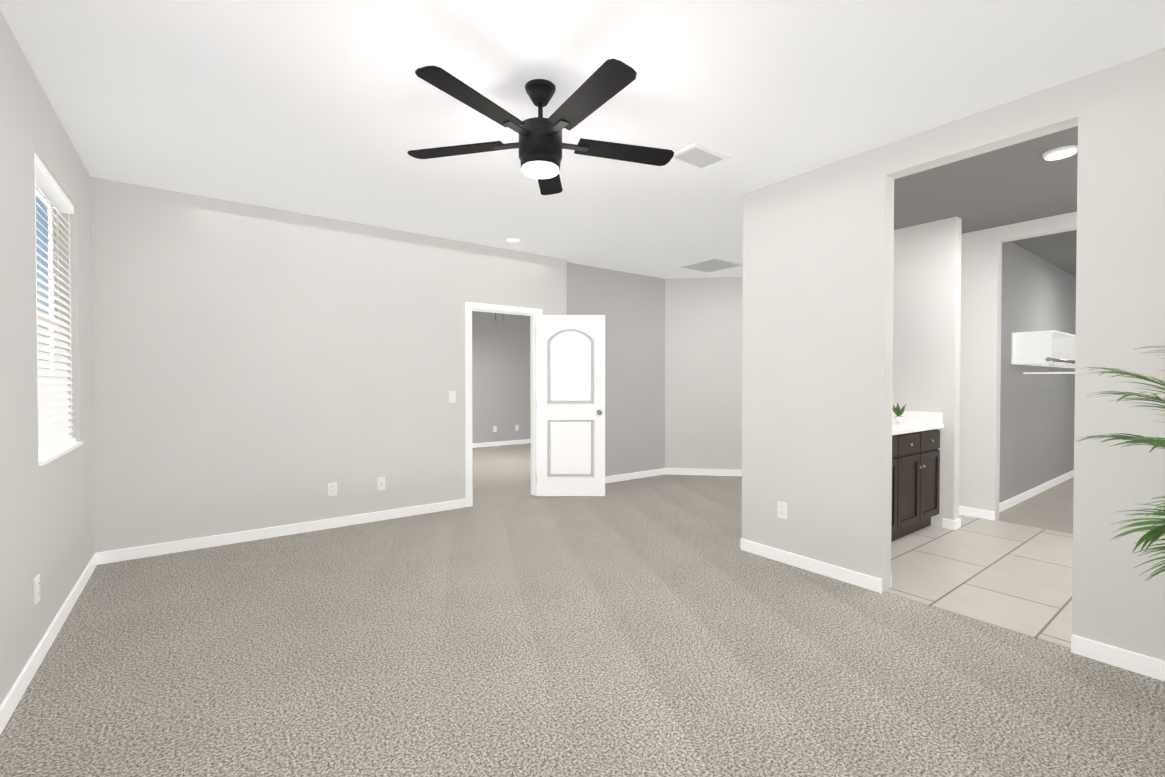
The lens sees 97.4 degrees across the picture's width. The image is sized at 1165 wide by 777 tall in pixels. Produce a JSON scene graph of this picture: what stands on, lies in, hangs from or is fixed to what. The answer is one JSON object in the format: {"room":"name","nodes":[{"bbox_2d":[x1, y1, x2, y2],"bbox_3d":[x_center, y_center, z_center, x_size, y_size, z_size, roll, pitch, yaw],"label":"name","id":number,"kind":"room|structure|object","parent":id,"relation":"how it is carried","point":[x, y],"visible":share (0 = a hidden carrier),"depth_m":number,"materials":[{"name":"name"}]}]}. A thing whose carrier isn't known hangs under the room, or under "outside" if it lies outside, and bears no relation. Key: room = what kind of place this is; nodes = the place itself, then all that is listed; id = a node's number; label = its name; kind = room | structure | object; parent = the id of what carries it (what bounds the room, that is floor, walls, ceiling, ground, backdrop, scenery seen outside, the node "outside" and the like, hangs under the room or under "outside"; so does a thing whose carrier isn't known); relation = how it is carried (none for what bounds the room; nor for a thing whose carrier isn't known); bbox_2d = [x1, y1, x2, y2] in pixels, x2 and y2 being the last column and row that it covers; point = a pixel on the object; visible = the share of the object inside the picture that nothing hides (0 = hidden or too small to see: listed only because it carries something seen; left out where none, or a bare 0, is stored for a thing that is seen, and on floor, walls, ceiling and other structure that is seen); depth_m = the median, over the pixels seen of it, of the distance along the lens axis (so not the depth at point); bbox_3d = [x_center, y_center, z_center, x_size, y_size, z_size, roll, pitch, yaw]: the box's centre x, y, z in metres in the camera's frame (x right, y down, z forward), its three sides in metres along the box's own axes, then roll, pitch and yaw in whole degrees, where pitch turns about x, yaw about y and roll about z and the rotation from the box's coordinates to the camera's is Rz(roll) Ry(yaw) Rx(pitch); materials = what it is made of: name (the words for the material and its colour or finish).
{"room":"empty bedroom","nodes":[
{"label":"empty bedroom","id":0,"kind":"room"},
{"bbox_2d":[0,10,94,704],"bbox_3d":[-3.117,-0.111,3.067,0.120,2.700,10.190,-1,1,-37],"label":"wall","id":1,"kind":"structure","parent":0,"point":[47,530],"depth_m":2.28,"materials":[{"name":"paint"}]},
{"bbox_2d":[34,574,39,604],"bbox_3d":[-2.464,0.909,2.313,0.009,0.116,0.072,-1,1,-37],"label":"electrical outlet","id":2,"kind":"object","parent":1,"relation":"attached to","point":[36,589],"visible":1,"depth_m":2.30,"materials":[{"name":"white plastic"}]},
{"bbox_2d":[36,184,59,384],"bbox_3d":[-2.899,-0.381,2.696,0.040,1.470,1.020,-1,1,-37],"label":"window","id":3,"kind":"structure","parent":1,"relation":"in","point":[46,225],"depth_m":2.95,"materials":[{"name":"white"}]},
{"bbox_2d":[34,152,75,458],"bbox_3d":[-2.851,-0.392,2.732,0.060,1.446,1.012,-1,1,-37],"label":"window blind slats","id":4,"kind":"object","parent":3,"relation":"attached to","point":[54,423],"visible":0.58,"depth_m":2.77,"materials":[{"name":"white plastic"}]},
{"bbox_2d":[0,552,99,734],"bbox_3d":[-1.745,1.218,1.357,0.013,0.085,5.540,-1,1,-37],"label":"baseboard","id":5,"kind":"structure","parent":1,"relation":"attached to","point":[12,699],"depth_m":2.34,"materials":[{"name":"white wood"}]},
{"bbox_2d":[38,441,82,465],"bbox_3d":[-2.858,0.344,2.736,0.132,0.018,1.020,-1,1,-37],"label":"window sill","id":6,"kind":"structure","parent":1,"relation":"attached to","point":[48,458],"depth_m":2.68,"materials":[{"name":"white wood"}]},
{"bbox_2d":[90,177,566,552],"bbox_3d":[-1.832,-0.133,4.806,4.020,2.700,0.120,-1,1,-37],"label":"wall","id":7,"kind":"structure","parent":0,"point":[255,367],"depth_m":4.19,"materials":[{"name":"paint"}]},
{"bbox_2d":[100,499,465,563],"bbox_3d":[-2.286,1.180,4.401,2.728,0.085,0.013,-1,1,-37],"label":"baseboard","id":8,"kind":"structure","parent":7,"relation":"attached to","point":[118,555],"depth_m":4.17,"materials":[{"name":"white wood"}]},
{"bbox_2d":[328,482,336,495],"bbox_3d":[-2.186,0.881,4.474,0.072,0.116,0.009,-1,1,-37],"label":"electrical outlet","id":9,"kind":"object","parent":7,"relation":"attached to","point":[332,489],"visible":1,"depth_m":4.47,"materials":[{"name":"white plastic"}]},
{"bbox_2d":[377,477,384,489],"bbox_3d":[-1.855,0.878,4.716,0.072,0.116,0.016,-1,1,-37],"label":"electrical outlet","id":10,"kind":"object","parent":7,"relation":"attached to","point":[380,483],"visible":1,"depth_m":4.72,"materials":[{"name":"white plastic"}]},
{"bbox_2d":[449,391,455,402],"bbox_3d":[-1.303,0.083,5.120,0.072,0.116,0.012,-1,1,-37],"label":"light switch","id":11,"kind":"object","parent":7,"relation":"attached to","point":[452,396],"visible":1,"depth_m":5.12,"materials":[{"name":"white plastic"}]},
{"bbox_2d":[465,302,541,506],"bbox_3d":[-0.862,0.161,5.533,0.920,2.093,0.152,-1,1,-37],"label":"door frame","id":12,"kind":"structure","parent":7,"relation":"attached to","point":[468,394],"depth_m":5.33,"materials":[{"name":"white wood"}]},
{"bbox_2d":[536,315,604,495],"bbox_3d":[-0.135,0.191,5.677,0.770,2.005,0.180,0,1,0],"label":"door leaf","id":13,"kind":"structure","parent":7,"relation":"in","point":[570,389],"depth_m":5.66,"materials":[{"name":"painted wood"},{"name":"nickel"}]},
{"bbox_2d":[472,311,530,442],"bbox_3d":[-1.788,-0.203,10.290,10.650,2.700,0.200,-1,1,-37],"label":"wall","id":14,"kind":"structure","parent":0,"point":[501,372],"depth_m":10.27,"materials":[{"name":"paint"}]},
{"bbox_2d":[472,439,530,446],"bbox_3d":[-2.526,1.113,9.624,8.650,0.085,0.013,-1,1,-37],"label":"baseboard","id":15,"kind":"structure","parent":14,"relation":"attached to","point":[512,442],"depth_m":10.28,"materials":[{"name":"white wood"}]},
{"bbox_2d":[0,443,1164,776],"bbox_3d":[1.072,1.248,6.266,10.900,0.100,10.400,-1,1,-37],"label":"floor carpet","id":16,"kind":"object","parent":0,"point":[508,623],"visible":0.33,"depth_m":2.31,"materials":[{"name":"beige carpet"}]},
{"bbox_2d":[1074,346,1164,580],"bbox_3d":[2.266,0.557,1.612,0.820,1.401,1.106,-1,1,-37],"label":"palm plant","id":17,"kind":"object","parent":16,"relation":"on","point":[1156,532],"visible":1,"depth_m":1.85,"materials":[{"name":"green plant"}]},
{"bbox_2d":[0,0,1164,278],"bbox_3d":[1.072,-1.549,6.231,10.900,0.104,10.400,-1,1,-37],"label":"ceiling","id":18,"kind":"structure","parent":0,"point":[332,108],"depth_m":2.57,"materials":[{"name":"paint"}]},
{"bbox_2d":[505,237,520,241],"bbox_3d":[-0.693,-1.482,5.102,0.160,0.010,0.160,-1,1,-37],"label":"recessed light","id":19,"kind":"object","parent":18,"relation":"in","point":[511,239],"visible":0.98,"depth_m":5.07,"materials":[{"name":"white plastic"}]},
{"bbox_2d":[407,58,673,194],"bbox_3d":[-0.169,-1.244,2.426,1.332,0.418,1.270,-1,1,-37],"label":"ceiling fan","id":20,"kind":"object","parent":18,"relation":"hanging from","point":[540,145],"visible":1,"depth_m":2.38,"materials":[{"name":"black metal"}]},
{"bbox_2d":[670,142,731,171],"bbox_3d":[0.736,-1.457,3.236,0.340,0.012,0.250,-1,1,-37],"label":"ceiling vent","id":21,"kind":"object","parent":18,"relation":"in","point":[696,156],"visible":0.94,"depth_m":3.23,"materials":[{"name":"white metal"}]},
{"bbox_2d":[677,257,742,272],"bbox_3d":[1.572,-1.494,6.230,0.580,0.019,0.580,-1,1,-37],"label":"ceiling vent","id":22,"kind":"object","parent":18,"relation":"in","point":[714,264],"visible":0.94,"depth_m":6.21,"materials":[{"name":"white metal"}]},
{"bbox_2d":[1042,145,1077,160],"bbox_3d":[2.938,-1.444,3.145,0.170,0.035,0.170,-1,1,-37],"label":"ceiling light","id":23,"kind":"object","parent":18,"relation":"attached to","point":[1062,152],"visible":0.96,"depth_m":3.11,"materials":[{"name":"white"}]},
{"bbox_2d":[567,262,664,476],"bbox_3d":[0.365,-0.156,6.569,1.850,2.700,0.120,-1,1,-37],"label":"wall","id":24,"kind":"structure","parent":0,"point":[630,307],"depth_m":6.68,"materials":[{"name":"paint"}]},
{"bbox_2d":[665,277,742,469],"bbox_3d":[1.815,-0.162,7.037,1.344,2.700,0.120,0,1,8],"label":"wall","id":25,"kind":"structure","parent":0,"point":[703,370],"depth_m":7.00,"materials":[{"name":"paint"}]},
{"bbox_2d":[665,468,741,475],"bbox_3d":[1.806,1.147,6.987,1.344,0.085,0.013,0,1,8],"label":"baseboard","id":26,"kind":"structure","parent":25,"relation":"attached to","point":[711,472],"depth_m":7.00,"materials":[{"name":"white wood"}]},
{"bbox_2d":[892,216,961,526],"bbox_3d":[3.054,-0.132,4.695,0.120,2.700,0.660,-1,1,-37],"label":"wall","id":27,"kind":"structure","parent":0,"point":[926,311],"depth_m":4.52,"materials":[{"name":"paint"}]},
{"bbox_2d":[892,411,941,422],"bbox_3d":[2.977,0.258,4.686,0.018,0.100,0.550,-1,1,-37],"label":"backsplash","id":28,"kind":"structure","parent":27,"relation":"attached to","point":[909,416],"depth_m":4.59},
{"bbox_2d":[943,518,960,529],"bbox_3d":[3.111,1.175,4.747,0.013,0.085,0.673,-1,1,-37],"label":"baseboard","id":29,"kind":"structure","parent":27,"relation":"attached to","point":[955,524],"depth_m":4.43,"materials":[{"name":"white wood"}]},
{"bbox_2d":[742,48,1164,660],"bbox_3d":[2.171,-0.106,2.702,0.120,2.700,3.040,-1,1,-37],"label":"wall","id":30,"kind":"structure","parent":0,"point":[818,352],"depth_m":3.07,"materials":[{"name":"paint"}]},
{"bbox_2d":[777,501,786,518],"bbox_3d":[1.413,0.862,3.621,0.009,0.116,0.072,-1,1,-37],"label":"outlet","id":31,"kind":"object","parent":30,"relation":"attached to","point":[782,510],"visible":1,"depth_m":3.62,"materials":[{"name":"white plastic"}]},
{"bbox_2d":[740,538,881,592],"bbox_3d":[1.506,1.191,3.500,0.013,0.085,1.018,-1,1,-37],"label":"baseboard","id":32,"kind":"structure","parent":30,"relation":"attached to","point":[835,572],"depth_m":3.42,"materials":[{"name":"white wood"}]},
{"bbox_2d":[1071,635,1164,680],"bbox_3d":[2.669,1.211,1.940,0.013,0.085,1.195,-1,1,-37],"label":"baseboard","id":33,"kind":"structure","parent":30,"relation":"attached to","point":[1104,653],"depth_m":2.29,"materials":[{"name":"white wood"}]},
{"bbox_2d":[884,514,1072,648],"bbox_3d":[3.193,1.232,3.406,2.520,0.006,2.920,-1,1,-37],"label":"floor","id":34,"kind":"structure","parent":0,"point":[1013,577],"depth_m":3.38,"materials":[{"name":"beige tile"}]},
{"bbox_2d":[891,427,943,541],"bbox_3d":[2.289,0.784,4.182,1.725,0.869,0.582,-1,1,-37],"label":"bathroom vanity","id":35,"kind":"object","parent":34,"relation":"on","point":[915,470],"depth_m":4.18,"materials":[{"name":"brown wood"}]},
{"bbox_2d":[892,423,942,434],"bbox_3d":[2.287,0.332,4.178,1.734,0.035,0.578,-1,1,-37],"label":"countertop","id":36,"kind":"structure","parent":35,"relation":"on","point":[906,426],"depth_m":4.23,"materials":[{"name":"white stone"}]},
{"bbox_2d":[892,403,905,424],"bbox_3d":[2.740,0.215,4.406,0.162,0.190,0.100,-1,1,-37],"label":"potted plant","id":37,"kind":"object","parent":36,"relation":"on","point":[898,418],"visible":0.98,"depth_m":4.39,"materials":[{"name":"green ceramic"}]},
{"bbox_2d":[959,211,1076,519],"bbox_3d":[4.251,-0.125,4.178,0.120,2.700,2.920,-1,1,-37],"label":"wall","id":38,"kind":"structure","parent":0,"point":[980,363],"depth_m":4.77,"materials":[{"name":"paint"}]},
{"bbox_2d":[959,506,999,519],"bbox_3d":[3.557,1.172,5.012,0.013,0.085,0.780,-1,1,-37],"label":"baseboard","id":39,"kind":"structure","parent":38,"relation":"attached to","point":[967,511],"depth_m":4.80,"materials":[{"name":"white wood"}]},
{"bbox_2d":[999,241,1075,502],"bbox_3d":[5.270,-0.152,6.324,4.080,2.700,0.700,-1,1,-37],"label":"wall","id":40,"kind":"structure","parent":0,"point":[1037,411],"depth_m":5.64,"materials":[{"name":"paint"}]},
{"bbox_2d":[999,470,1073,511],"bbox_3d":[5.403,1.159,5.994,3.880,0.085,0.013,-1,1,-37],"label":"baseboard","id":41,"kind":"structure","parent":40,"relation":"attached to","point":[1004,505],"depth_m":5.72,"materials":[{"name":"white wood"}]},
{"bbox_2d":[1011,330,1074,373],"bbox_3d":[5.797,-0.368,5.965,3.160,0.420,0.500,-1,1,-37],"label":"closet shelf","id":42,"kind":"object","parent":40,"relation":"attached to","point":[1052,348],"visible":0.62,"depth_m":5.17,"materials":[{"name":"white wood"}]}
]}

